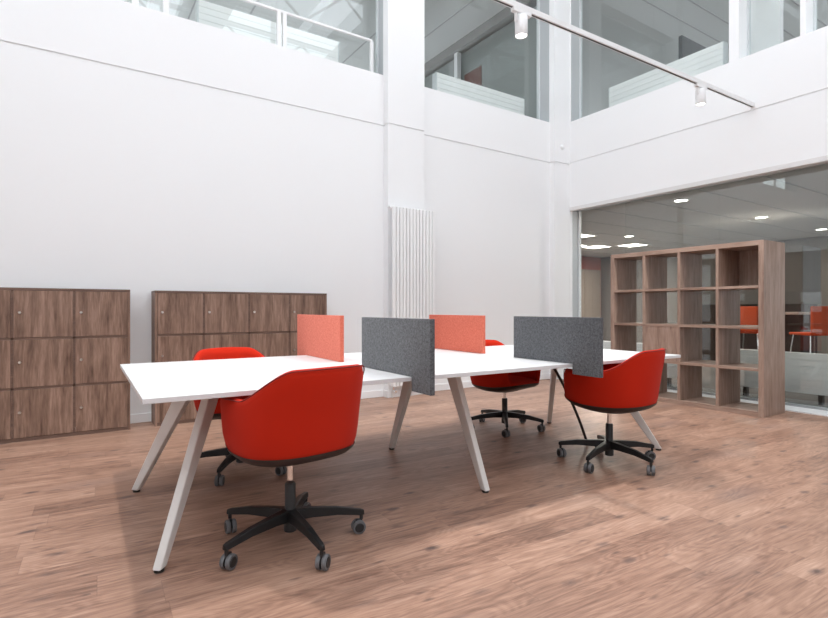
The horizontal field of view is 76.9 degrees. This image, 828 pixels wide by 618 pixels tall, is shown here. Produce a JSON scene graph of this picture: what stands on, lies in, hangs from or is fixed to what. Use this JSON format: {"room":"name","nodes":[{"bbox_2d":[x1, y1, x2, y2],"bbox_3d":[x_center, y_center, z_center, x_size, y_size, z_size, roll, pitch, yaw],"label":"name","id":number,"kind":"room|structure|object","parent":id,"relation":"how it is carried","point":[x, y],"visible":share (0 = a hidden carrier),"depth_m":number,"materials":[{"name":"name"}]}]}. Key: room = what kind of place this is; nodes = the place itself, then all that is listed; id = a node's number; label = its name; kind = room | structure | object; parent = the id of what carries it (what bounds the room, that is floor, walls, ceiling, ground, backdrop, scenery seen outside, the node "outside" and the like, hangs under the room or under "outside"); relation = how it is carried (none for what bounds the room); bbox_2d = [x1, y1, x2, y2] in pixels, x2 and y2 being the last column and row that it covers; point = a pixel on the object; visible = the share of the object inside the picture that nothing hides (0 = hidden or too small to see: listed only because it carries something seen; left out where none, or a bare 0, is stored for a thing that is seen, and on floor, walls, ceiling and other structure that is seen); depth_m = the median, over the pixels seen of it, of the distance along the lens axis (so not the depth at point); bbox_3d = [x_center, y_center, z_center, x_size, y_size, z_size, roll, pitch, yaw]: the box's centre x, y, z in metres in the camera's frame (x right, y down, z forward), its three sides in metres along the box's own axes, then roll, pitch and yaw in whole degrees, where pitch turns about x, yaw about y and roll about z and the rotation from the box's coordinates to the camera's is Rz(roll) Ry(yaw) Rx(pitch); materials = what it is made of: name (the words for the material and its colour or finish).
{"room":"open-plan office","nodes":[
{"label":"open-plan office","id":0,"kind":"room"},
{"bbox_2d":[0,0,549,414],"bbox_3d":[-2.187,-2.760,5.451,11.350,7.700,0.250,0,0,-33],"label":"wall","id":1,"kind":"structure","parent":0,"point":[143,150],"depth_m":5.43,"materials":[{"name":"white paint"}]},
{"bbox_2d":[132,0,373,71],"bbox_3d":[-2.509,-3.147,5.233,4.772,0.463,0.040,0,0,-33],"label":"guard rail","id":2,"kind":"object","parent":1,"relation":"attached to","point":[279,12],"visible":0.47,"depth_m":5.90,"materials":[{"name":"white metal"}]},
{"bbox_2d":[146,0,361,37],"bbox_3d":[-2.631,-5.185,8.614,2.890,0.250,5.520,0,0,-33],"label":"skylight","id":3,"kind":"object","parent":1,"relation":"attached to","point":[332,13],"depth_m":8.92,"materials":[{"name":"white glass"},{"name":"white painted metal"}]},
{"bbox_2d":[75,373,563,429],"bbox_3d":[-2.105,1.048,5.282,10.900,0.085,0.130,0,0,-33],"label":"baseboard","id":4,"kind":"structure","parent":1,"relation":"attached to","point":[143,417],"depth_m":6.43,"materials":[{"name":"white"}]},
{"bbox_2d":[376,0,378,73],"bbox_3d":[-2.509,-4.062,5.353,4.910,2.295,0.060,0,0,-33],"label":"window","id":5,"kind":"structure","parent":1,"relation":"in","point":[377,1],"depth_m":6.67,"materials":[{"name":"grey metal"}]},
{"bbox_2d":[383,0,423,390],"bbox_3d":[-0.127,-2.760,6.600,0.540,7.700,0.120,0,0,-33],"label":"column","id":6,"kind":"structure","parent":1,"relation":"attached to","point":[403,20],"depth_m":6.51,"materials":[{"name":"white paint"}]},
{"bbox_2d":[387,205,434,397],"bbox_3d":[-0.029,-0.088,6.518,0.656,2.357,0.105,0,0,-33],"label":"radiator","id":7,"kind":"object","parent":1,"relation":"attached to","point":[413,230],"visible":0.62,"depth_m":6.48,"materials":[{"name":"white metal"}]},
{"bbox_2d":[379,0,578,316],"bbox_3d":[1.096,-2.066,7.503,3.490,6.288,0.319,0,0,-33],"label":"trim","id":8,"kind":"structure","parent":1,"relation":"attached to","point":[544,4],"depth_m":8.26,"materials":[{"name":"grey paint"}]},
{"bbox_2d":[188,0,826,62],"bbox_3d":[2.985,-5.307,9.268,15.212,0.010,10.612,0,0,-33],"label":"trim","id":9,"kind":"structure","parent":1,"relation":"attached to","point":[793,1],"depth_m":9.51,"materials":[{"name":"grey metal"}]},
{"bbox_2d":[537,0,539,119],"bbox_3d":[1.005,-4.062,7.670,2.374,2.295,0.060,0,0,-33],"label":"window","id":10,"kind":"structure","parent":1,"relation":"in","point":[538,1],"depth_m":8.30,"materials":[{"name":"grey metal"}]},
{"bbox_2d":[550,0,569,373],"bbox_3d":[2.298,-2.760,8.205,0.370,7.700,0.110,0,0,-33],"label":"column","id":11,"kind":"structure","parent":1,"relation":"attached to","point":[559,9],"depth_m":8.13,"materials":[{"name":"white paint"}]},
{"bbox_2d":[0,366,827,617],"bbox_3d":[2.749,1.140,5.760,20.104,0.100,16.978,0,0,-31],"label":"floor","id":12,"kind":"structure","parent":0,"point":[731,521],"depth_m":2.66,"materials":[{"name":"brown wood"}]},
{"bbox_2d":[0,287,129,443],"bbox_3d":[-3.333,0.458,4.347,1.681,1.265,0.272,0,0,-33],"label":"cabinet","id":13,"kind":"object","parent":12,"relation":"on","point":[63,350],"visible":1,"depth_m":4.43,"materials":[{"name":"brown wood"}]},
{"bbox_2d":[0,335,127,339],"bbox_3d":[-3.336,0.245,4.351,1.643,0.016,0.242,0,0,-33],"label":"shelf","id":14,"kind":"object","parent":13,"relation":"attached to","point":[2,337],"depth_m":4.44,"materials":[{"name":"brown wood"}]},
{"bbox_2d":[0,380,127,390],"bbox_3d":[-3.336,0.655,4.351,1.643,0.016,0.242,0,0,-33],"label":"shelf","id":15,"kind":"object","parent":13,"relation":"attached to","point":[55,386],"depth_m":4.45,"materials":[{"name":"brown wood"}]},
{"bbox_2d":[151,290,326,425],"bbox_3d":[-1.750,0.459,5.407,1.720,1.262,0.269,0,0,-33],"label":"cabinet","id":16,"kind":"object","parent":12,"relation":"on","point":[183,323],"visible":0.52,"depth_m":5.16,"materials":[{"name":"brown wood"}]},
{"bbox_2d":[157,331,296,335],"bbox_3d":[-1.753,0.245,5.411,1.682,0.016,0.239,0,0,-33],"label":"shelf","id":17,"kind":"object","parent":16,"relation":"attached to","point":[159,333],"depth_m":5.20,"materials":[{"name":"brown wood"}]},
{"bbox_2d":[192,347,286,485],"bbox_3d":[-1.184,0.685,3.561,0.689,0.810,0.675,0,0,-37],"label":"swivel chair","id":18,"kind":"object","parent":12,"relation":"on","point":[223,352],"visible":0.27,"depth_m":3.56,"materials":[{"name":"red plastic"}]},
{"bbox_2d":[232,395,250,399],"bbox_3d":[-1.177,0.632,3.538,0.516,0.057,0.572,0,0,-37],"label":"seat cushion","id":19,"kind":"object","parent":18,"relation":"on","point":[238,397],"depth_m":3.56,"materials":[{"name":"red fabric"}]},
{"bbox_2d":[219,364,365,570],"bbox_3d":[-0.578,0.666,2.417,0.684,0.848,0.685,0,0,-44],"label":"swivel chair","id":20,"kind":"object","parent":12,"relation":"on","point":[301,416],"visible":0.99,"depth_m":2.18,"materials":[{"name":"red plastic"}]},
{"bbox_2d":[120,345,680,573],"bbox_3d":[0.087,0.720,3.642,3.660,0.740,1.513,0,0,-32],"label":"desk","id":21,"kind":"object","parent":12,"relation":"on","point":[178,383],"visible":0.77,"depth_m":3.01,"materials":[{"name":"white laminate"}]},
{"bbox_2d":[297,314,343,361],"bbox_3d":[-0.692,0.231,3.774,0.028,0.375,0.820,0,0,-32],"label":"divider","id":22,"kind":"object","parent":21,"relation":"attached to","point":[320,336],"visible":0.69,"depth_m":3.69,"materials":[{"name":"fabric"}]},
{"bbox_2d":[362,317,434,395],"bbox_3d":[-0.108,0.235,2.850,0.028,0.373,0.743,0,0,-32],"label":"divider","id":23,"kind":"object","parent":21,"relation":"attached to","point":[402,346],"visible":0.94,"depth_m":2.73,"materials":[{"name":"grey fabric"}]},
{"bbox_2d":[429,315,484,353],"bbox_3d":[0.348,0.233,4.390,0.028,0.364,0.750,0,0,-32],"label":"divider","id":24,"kind":"object","parent":21,"relation":"attached to","point":[465,333],"visible":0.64,"depth_m":4.31,"materials":[{"name":"fabric"}]},
{"bbox_2d":[514,316,602,377],"bbox_3d":[0.934,0.234,3.464,0.028,0.364,0.752,0,0,-32],"label":"divider","id":25,"kind":"object","parent":21,"relation":"attached to","point":[576,341],"visible":1,"depth_m":3.37,"materials":[{"name":"grey fabric"}]},
{"bbox_2d":[553,369,586,438],"bbox_3d":[1.224,0.733,4.116,0.394,0.698,0.032,0,0,-23],"label":"cable","id":26,"kind":"object","parent":21,"relation":"hanging from","point":[555,370],"visible":0.63,"depth_m":4.13,"materials":[{"name":"black plastic"}]},
{"bbox_2d":[470,340,545,437],"bbox_3d":[0.822,0.693,4.776,0.692,0.794,0.679,0,0,-35],"label":"swivel chair","id":27,"kind":"object","parent":12,"relation":"on","point":[503,383],"visible":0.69,"depth_m":4.64,"materials":[{"name":"red plastic"}]},
{"bbox_2d":[508,375,534,383],"bbox_3d":[0.826,0.648,4.751,0.516,0.057,0.572,0,0,-35],"label":"seat cushion","id":28,"kind":"object","parent":27,"relation":"on","point":[512,379],"depth_m":4.62,"materials":[{"name":"red fabric"}]},
{"bbox_2d":[581,269,583,316],"bbox_3d":[4.971,-0.090,16.622,0.810,2.360,0.480,0,0,-33],"label":"tall cabinet","id":29,"kind":"object","parent":12,"relation":"on","point":[582,270],"visible":0.13,"depth_m":16.59,"materials":[{"name":"brown laminate"}]},
{"bbox_2d":[584,269,600,317],"bbox_3d":[5.656,-0.090,17.073,0.810,2.360,0.480,0,0,-33],"label":"tall cabinet","id":30,"kind":"object","parent":12,"relation":"on","point":[592,278],"visible":0.52,"depth_m":16.87,"materials":[{"name":"brown laminate"}]},
{"bbox_2d":[557,348,665,475],"bbox_3d":[1.373,0.678,3.675,0.709,0.824,0.658,0,0,44],"label":"swivel chair","id":31,"kind":"object","parent":12,"relation":"on","point":[631,385],"visible":0.98,"depth_m":3.45,"materials":[{"name":"red plastic"}]},
{"bbox_2d":[603,341,676,385],"bbox_3d":[3.357,0.800,7.843,0.104,0.580,1.324,0,0,-33],"label":"panel radiator","id":32,"kind":"object","parent":12,"relation":"on","point":[671,368],"visible":0.02,"depth_m":7.40,"materials":[{"name":"white metal"}]},
{"bbox_2d":[611,240,784,417],"bbox_3d":[3.212,0.198,6.083,0.480,1.785,1.770,0,0,-33],"label":"bookcase","id":33,"kind":"object","parent":12,"relation":"on","point":[759,265],"visible":0.84,"depth_m":5.80,"materials":[{"name":"beige wood"}]},
{"bbox_2d":[740,306,757,349],"bbox_3d":[5.447,0.526,8.443,0.471,1.131,0.472,0,0,-33],"label":"bar stool","id":34,"kind":"object","parent":12,"relation":"on","point":[748,314],"visible":0.28,"depth_m":8.25,"materials":[{"name":"orange fabric"}]},
{"bbox_2d":[702,245,820,360],"bbox_3d":[6.590,-0.020,10.334,0.780,2.220,2.200,0,0,-33],"label":"wall","id":35,"kind":"structure","parent":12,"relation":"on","point":[802,262],"depth_m":9.47,"materials":[{"name":"grey"}]},
{"bbox_2d":[740,312,810,352],"bbox_3d":[6.022,0.570,8.942,0.700,1.040,1.240,0,0,-33],"label":"bar table","id":36,"kind":"object","parent":12,"relation":"on","point":[794,321],"visible":0.12,"depth_m":8.54,"materials":[{"name":"beige wood"}]},
{"bbox_2d":[740,349,827,405],"bbox_3d":[5.204,0.800,5.042,0.104,0.580,3.912,0,0,-33],"label":"panel radiator","id":37,"kind":"object","parent":12,"relation":"on","point":[807,373],"visible":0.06,"depth_m":6.04,"materials":[{"name":"white metal"}]},
{"bbox_2d":[741,349,827,354],"bbox_3d":[5.204,0.515,5.042,0.100,0.010,3.888,0,0,-33],"label":"grille","id":38,"kind":"object","parent":37,"relation":"attached to","point":[750,351],"depth_m":6.14,"materials":[{"name":"white metal"}]},
{"bbox_2d":[789,306,827,352],"bbox_3d":[5.950,0.526,7.776,0.472,1.131,0.471,0,0,-3],"label":"bar stool","id":39,"kind":"object","parent":12,"relation":"on","point":[819,314],"visible":0.69,"depth_m":7.54,"materials":[{"name":"orange fabric"}]},
{"bbox_2d":[122,0,827,116],"bbox_3d":[2.650,-5.410,5.700,19.700,0.200,16.200,0,0,-33],"label":"ceiling","id":40,"kind":"structure","parent":0,"point":[637,26],"depth_m":9.72,"materials":[{"name":"white paint"}]},
{"bbox_2d":[581,256,600,270],"bbox_3d":[2.874,-0.335,15.670,8.350,2.850,0.200,0,0,-33],"label":"wall","id":41,"kind":"structure","parent":0,"point":[589,263],"depth_m":17.58,"materials":[{"name":"red paint"}]},
{"bbox_2d":[424,0,827,368],"bbox_3d":[3.789,-2.760,6.452,0.270,7.700,16.200,0,0,-33],"label":"wall","id":42,"kind":"structure","parent":0,"point":[657,139],"depth_m":6.61,"materials":[{"name":"white paint"}]},
{"bbox_2d":[454,52,460,78],"bbox_3d":[0.877,-3.770,10.460,0.100,2.720,0.100,0,0,-33],"label":"trim","id":43,"kind":"structure","parent":42,"relation":"attached to","point":[457,56],"depth_m":10.42,"materials":[{"name":"white paint"}]},
{"bbox_2d":[464,66,481,85],"bbox_3d":[1.151,-4.435,10.186,0.020,0.450,0.500,0,0,-33],"label":"board","id":44,"kind":"object","parent":42,"relation":"attached to","point":[475,76],"visible":0.57,"depth_m":10.10,"materials":[{"name":"brown"}]},
{"bbox_2d":[424,0,536,78],"bbox_3d":[0.662,-5.220,10.786,0.180,0.180,5.520,0,0,-33],"label":"beam","id":45,"kind":"structure","parent":42,"relation":"attached to","point":[505,16],"depth_m":9.96,"materials":[{"name":"grey paint"}]},
{"bbox_2d":[579,0,581,118],"bbox_3d":[3.314,-4.084,7.363,0.060,2.252,2.371,0,0,-33],"label":"window","id":46,"kind":"structure","parent":42,"relation":"in","point":[580,1],"depth_m":8.32,"materials":[{"name":"grey metal"}]},
{"bbox_2d":[562,378,827,416],"bbox_3d":[4.828,1.084,4.576,0.300,0.012,8.725,0,0,-33],"label":"trim","id":47,"kind":"structure","parent":42,"relation":"attached to","point":[787,407],"depth_m":5.59,"materials":[{"name":"white"}]},
{"bbox_2d":[570,155,827,210],"bbox_3d":[4.893,-1.577,4.619,0.066,0.057,8.725,0,0,-33],"label":"trim","id":48,"kind":"structure","parent":42,"relation":"attached to","point":[822,159],"depth_m":6.42,"materials":[{"name":"white paint"}]},
{"bbox_2d":[578,162,827,409],"bbox_3d":[5.054,-0.259,4.725,0.060,2.697,8.731,0,0,-33],"label":"window","id":49,"kind":"structure","parent":42,"relation":"in","point":[825,163],"depth_m":6.94,"materials":[{"name":"grey metal"}]},
{"bbox_2d":[581,176,827,257],"bbox_3d":[7.195,-1.758,9.116,8.350,0.009,15.320,0,0,-33],"label":"trim","id":50,"kind":"structure","parent":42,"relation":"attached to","point":[766,176],"depth_m":10.22,"materials":[{"name":"grey metal"}]},
{"bbox_2d":[747,0,750,55],"bbox_3d":[4.197,-4.084,6.024,0.060,2.252,0.624,0,0,-33],"label":"window","id":51,"kind":"structure","parent":42,"relation":"in","point":[748,1],"depth_m":6.26,"materials":[{"name":"grey metal"}]},
{"bbox_2d":[813,0,816,30],"bbox_3d":[5.319,-4.084,4.322,0.060,2.252,3.366,0,0,-33],"label":"window","id":52,"kind":"structure","parent":42,"relation":"in","point":[814,1],"depth_m":5.70,"materials":[{"name":"grey metal"}]},
{"bbox_2d":[581,165,827,257],"bbox_3d":[7.388,-1.885,8.824,8.350,0.250,16.200,0,0,-33],"label":"ceiling","id":53,"kind":"structure","parent":0,"point":[762,190],"depth_m":9.91,"materials":[{"name":"grey tile"}]},
{"bbox_2d":[581,233,597,237],"bbox_3d":[3.946,-1.754,12.544,0.640,0.012,0.640,0,0,-33],"label":"recessed light","id":54,"kind":"object","parent":53,"relation":"in","point":[582,235],"visible":0.32,"depth_m":12.42,"materials":[{"name":"white plastic"}]},
{"bbox_2d":[581,245,612,248],"bbox_3d":[5.150,-1.754,14.715,0.640,0.012,0.640,0,0,-33],"label":"recessed light","id":55,"kind":"object","parent":53,"relation":"in","point":[593,246],"visible":0.9,"depth_m":14.61,"materials":[{"name":"white plastic"}]},
{"bbox_2d":[615,243,649,246],"bbox_3d":[6.008,-1.754,14.323,0.640,0.012,0.640,0,0,-33],"label":"recessed light","id":56,"kind":"object","parent":53,"relation":"in","point":[631,244],"visible":1,"depth_m":14.36,"materials":[{"name":"white plastic"}]},
{"bbox_2d":[619,244,643,246],"bbox_3d":[6.008,-1.756,14.323,0.580,0.008,0.580,0,0,-33],"label":"diffuser","id":57,"kind":"object","parent":56,"relation":"attached to","point":[624,245],"depth_m":14.37,"materials":[{"name":"white"}]},
{"bbox_2d":[672,198,689,201],"bbox_3d":[4.311,-1.754,8.412,0.260,0.012,0.260,0,0,-33],"label":"recessed light","id":58,"kind":"object","parent":53,"relation":"in","point":[681,199],"visible":1,"depth_m":8.40,"materials":[{"name":"white plastic"}]},
{"bbox_2d":[753,216,769,218],"bbox_3d":[6.643,-1.754,9.962,0.260,0.012,0.260,0,0,-33],"label":"recessed light","id":59,"kind":"object","parent":53,"relation":"in","point":[757,217],"visible":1,"depth_m":9.96,"materials":[{"name":"white plastic"}]},
{"bbox_2d":[601,236,827,353],"bbox_3d":[10.957,-0.335,11.177,0.200,2.850,16.200,0,0,-33],"label":"wall","id":60,"kind":"structure","parent":0,"point":[821,242],"depth_m":15.81,"materials":[{"name":"grey"}]},
{"bbox_2d":[751,0,782,53],"bbox_3d":[4.358,-3.860,6.652,0.100,2.900,0.590,0,0,-33],"label":"wall","id":61,"kind":"structure","parent":0,"point":[766,15],"depth_m":6.50,"materials":[{"name":"white paint"}]},
{"bbox_3d":[2.650,-2.310,5.700,19.700,0.200,16.200,0,0,-33],"label":"floor","id":62,"kind":"structure","parent":0,"visible":0},
{"bbox_2d":[196,0,338,61],"bbox_3d":[-1.692,-2.905,6.215,1.695,0.990,0.104,0,0,-33],"label":"panel radiator","id":63,"kind":"object","parent":62,"relation":"on","point":[207,13],"visible":0.46,"depth_m":6.08,"materials":[{"name":"white metal"}]},
{"bbox_2d":[432,72,524,114],"bbox_3d":[1.030,-2.908,8.009,1.761,0.995,0.104,0,0,-33],"label":"panel radiator","id":64,"kind":"object","parent":62,"relation":"on","point":[440,82],"visible":0.46,"depth_m":7.90,"materials":[{"name":"white metal"}]},
{"bbox_2d":[609,41,727,106],"bbox_3d":[3.547,-2.925,7.428,0.104,1.030,1.714,0,0,-33],"label":"panel radiator","id":65,"kind":"object","parent":62,"relation":"on","point":[714,56],"visible":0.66,"depth_m":7.29,"materials":[{"name":"white metal"}]},
{"bbox_2d":[679,35,705,58],"bbox_3d":[4.759,-3.385,8.678,1.260,1.950,0.450,0,0,-33],"label":"display screen","id":66,"kind":"object","parent":62,"relation":"on","point":[687,46],"visible":0.2,"depth_m":8.37,"materials":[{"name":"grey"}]},
{"bbox_3d":[0.684,-6.735,1.098,11.350,0.250,10.680,0,0,-33],"label":"ceiling","id":67,"kind":"structure","parent":0,"visible":0},
{"bbox_2d":[492,0,754,107],"bbox_3d":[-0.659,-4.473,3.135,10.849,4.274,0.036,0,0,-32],"label":"track","id":68,"kind":"object","parent":67,"relation":"hanging from","point":[536,14],"visible":1,"depth_m":4.70,"materials":[{"name":"white metal"}]},
{"bbox_2d":[511,6,531,38],"bbox_3d":[0.841,-2.237,4.083,0.190,0.200,0.098,0,0,-32],"label":"track spotlight","id":69,"kind":"object","parent":68,"relation":"hanging from","point":[521,17],"visible":1,"depth_m":4.05,"materials":[{"name":"white metal"}]},
{"bbox_2d":[694,83,706,105],"bbox_3d":[2.997,-2.237,5.446,0.190,0.200,0.098,0,0,-32],"label":"track spotlight","id":70,"kind":"object","parent":68,"relation":"hanging from","point":[700,93],"visible":1,"depth_m":5.41,"materials":[{"name":"white metal"}]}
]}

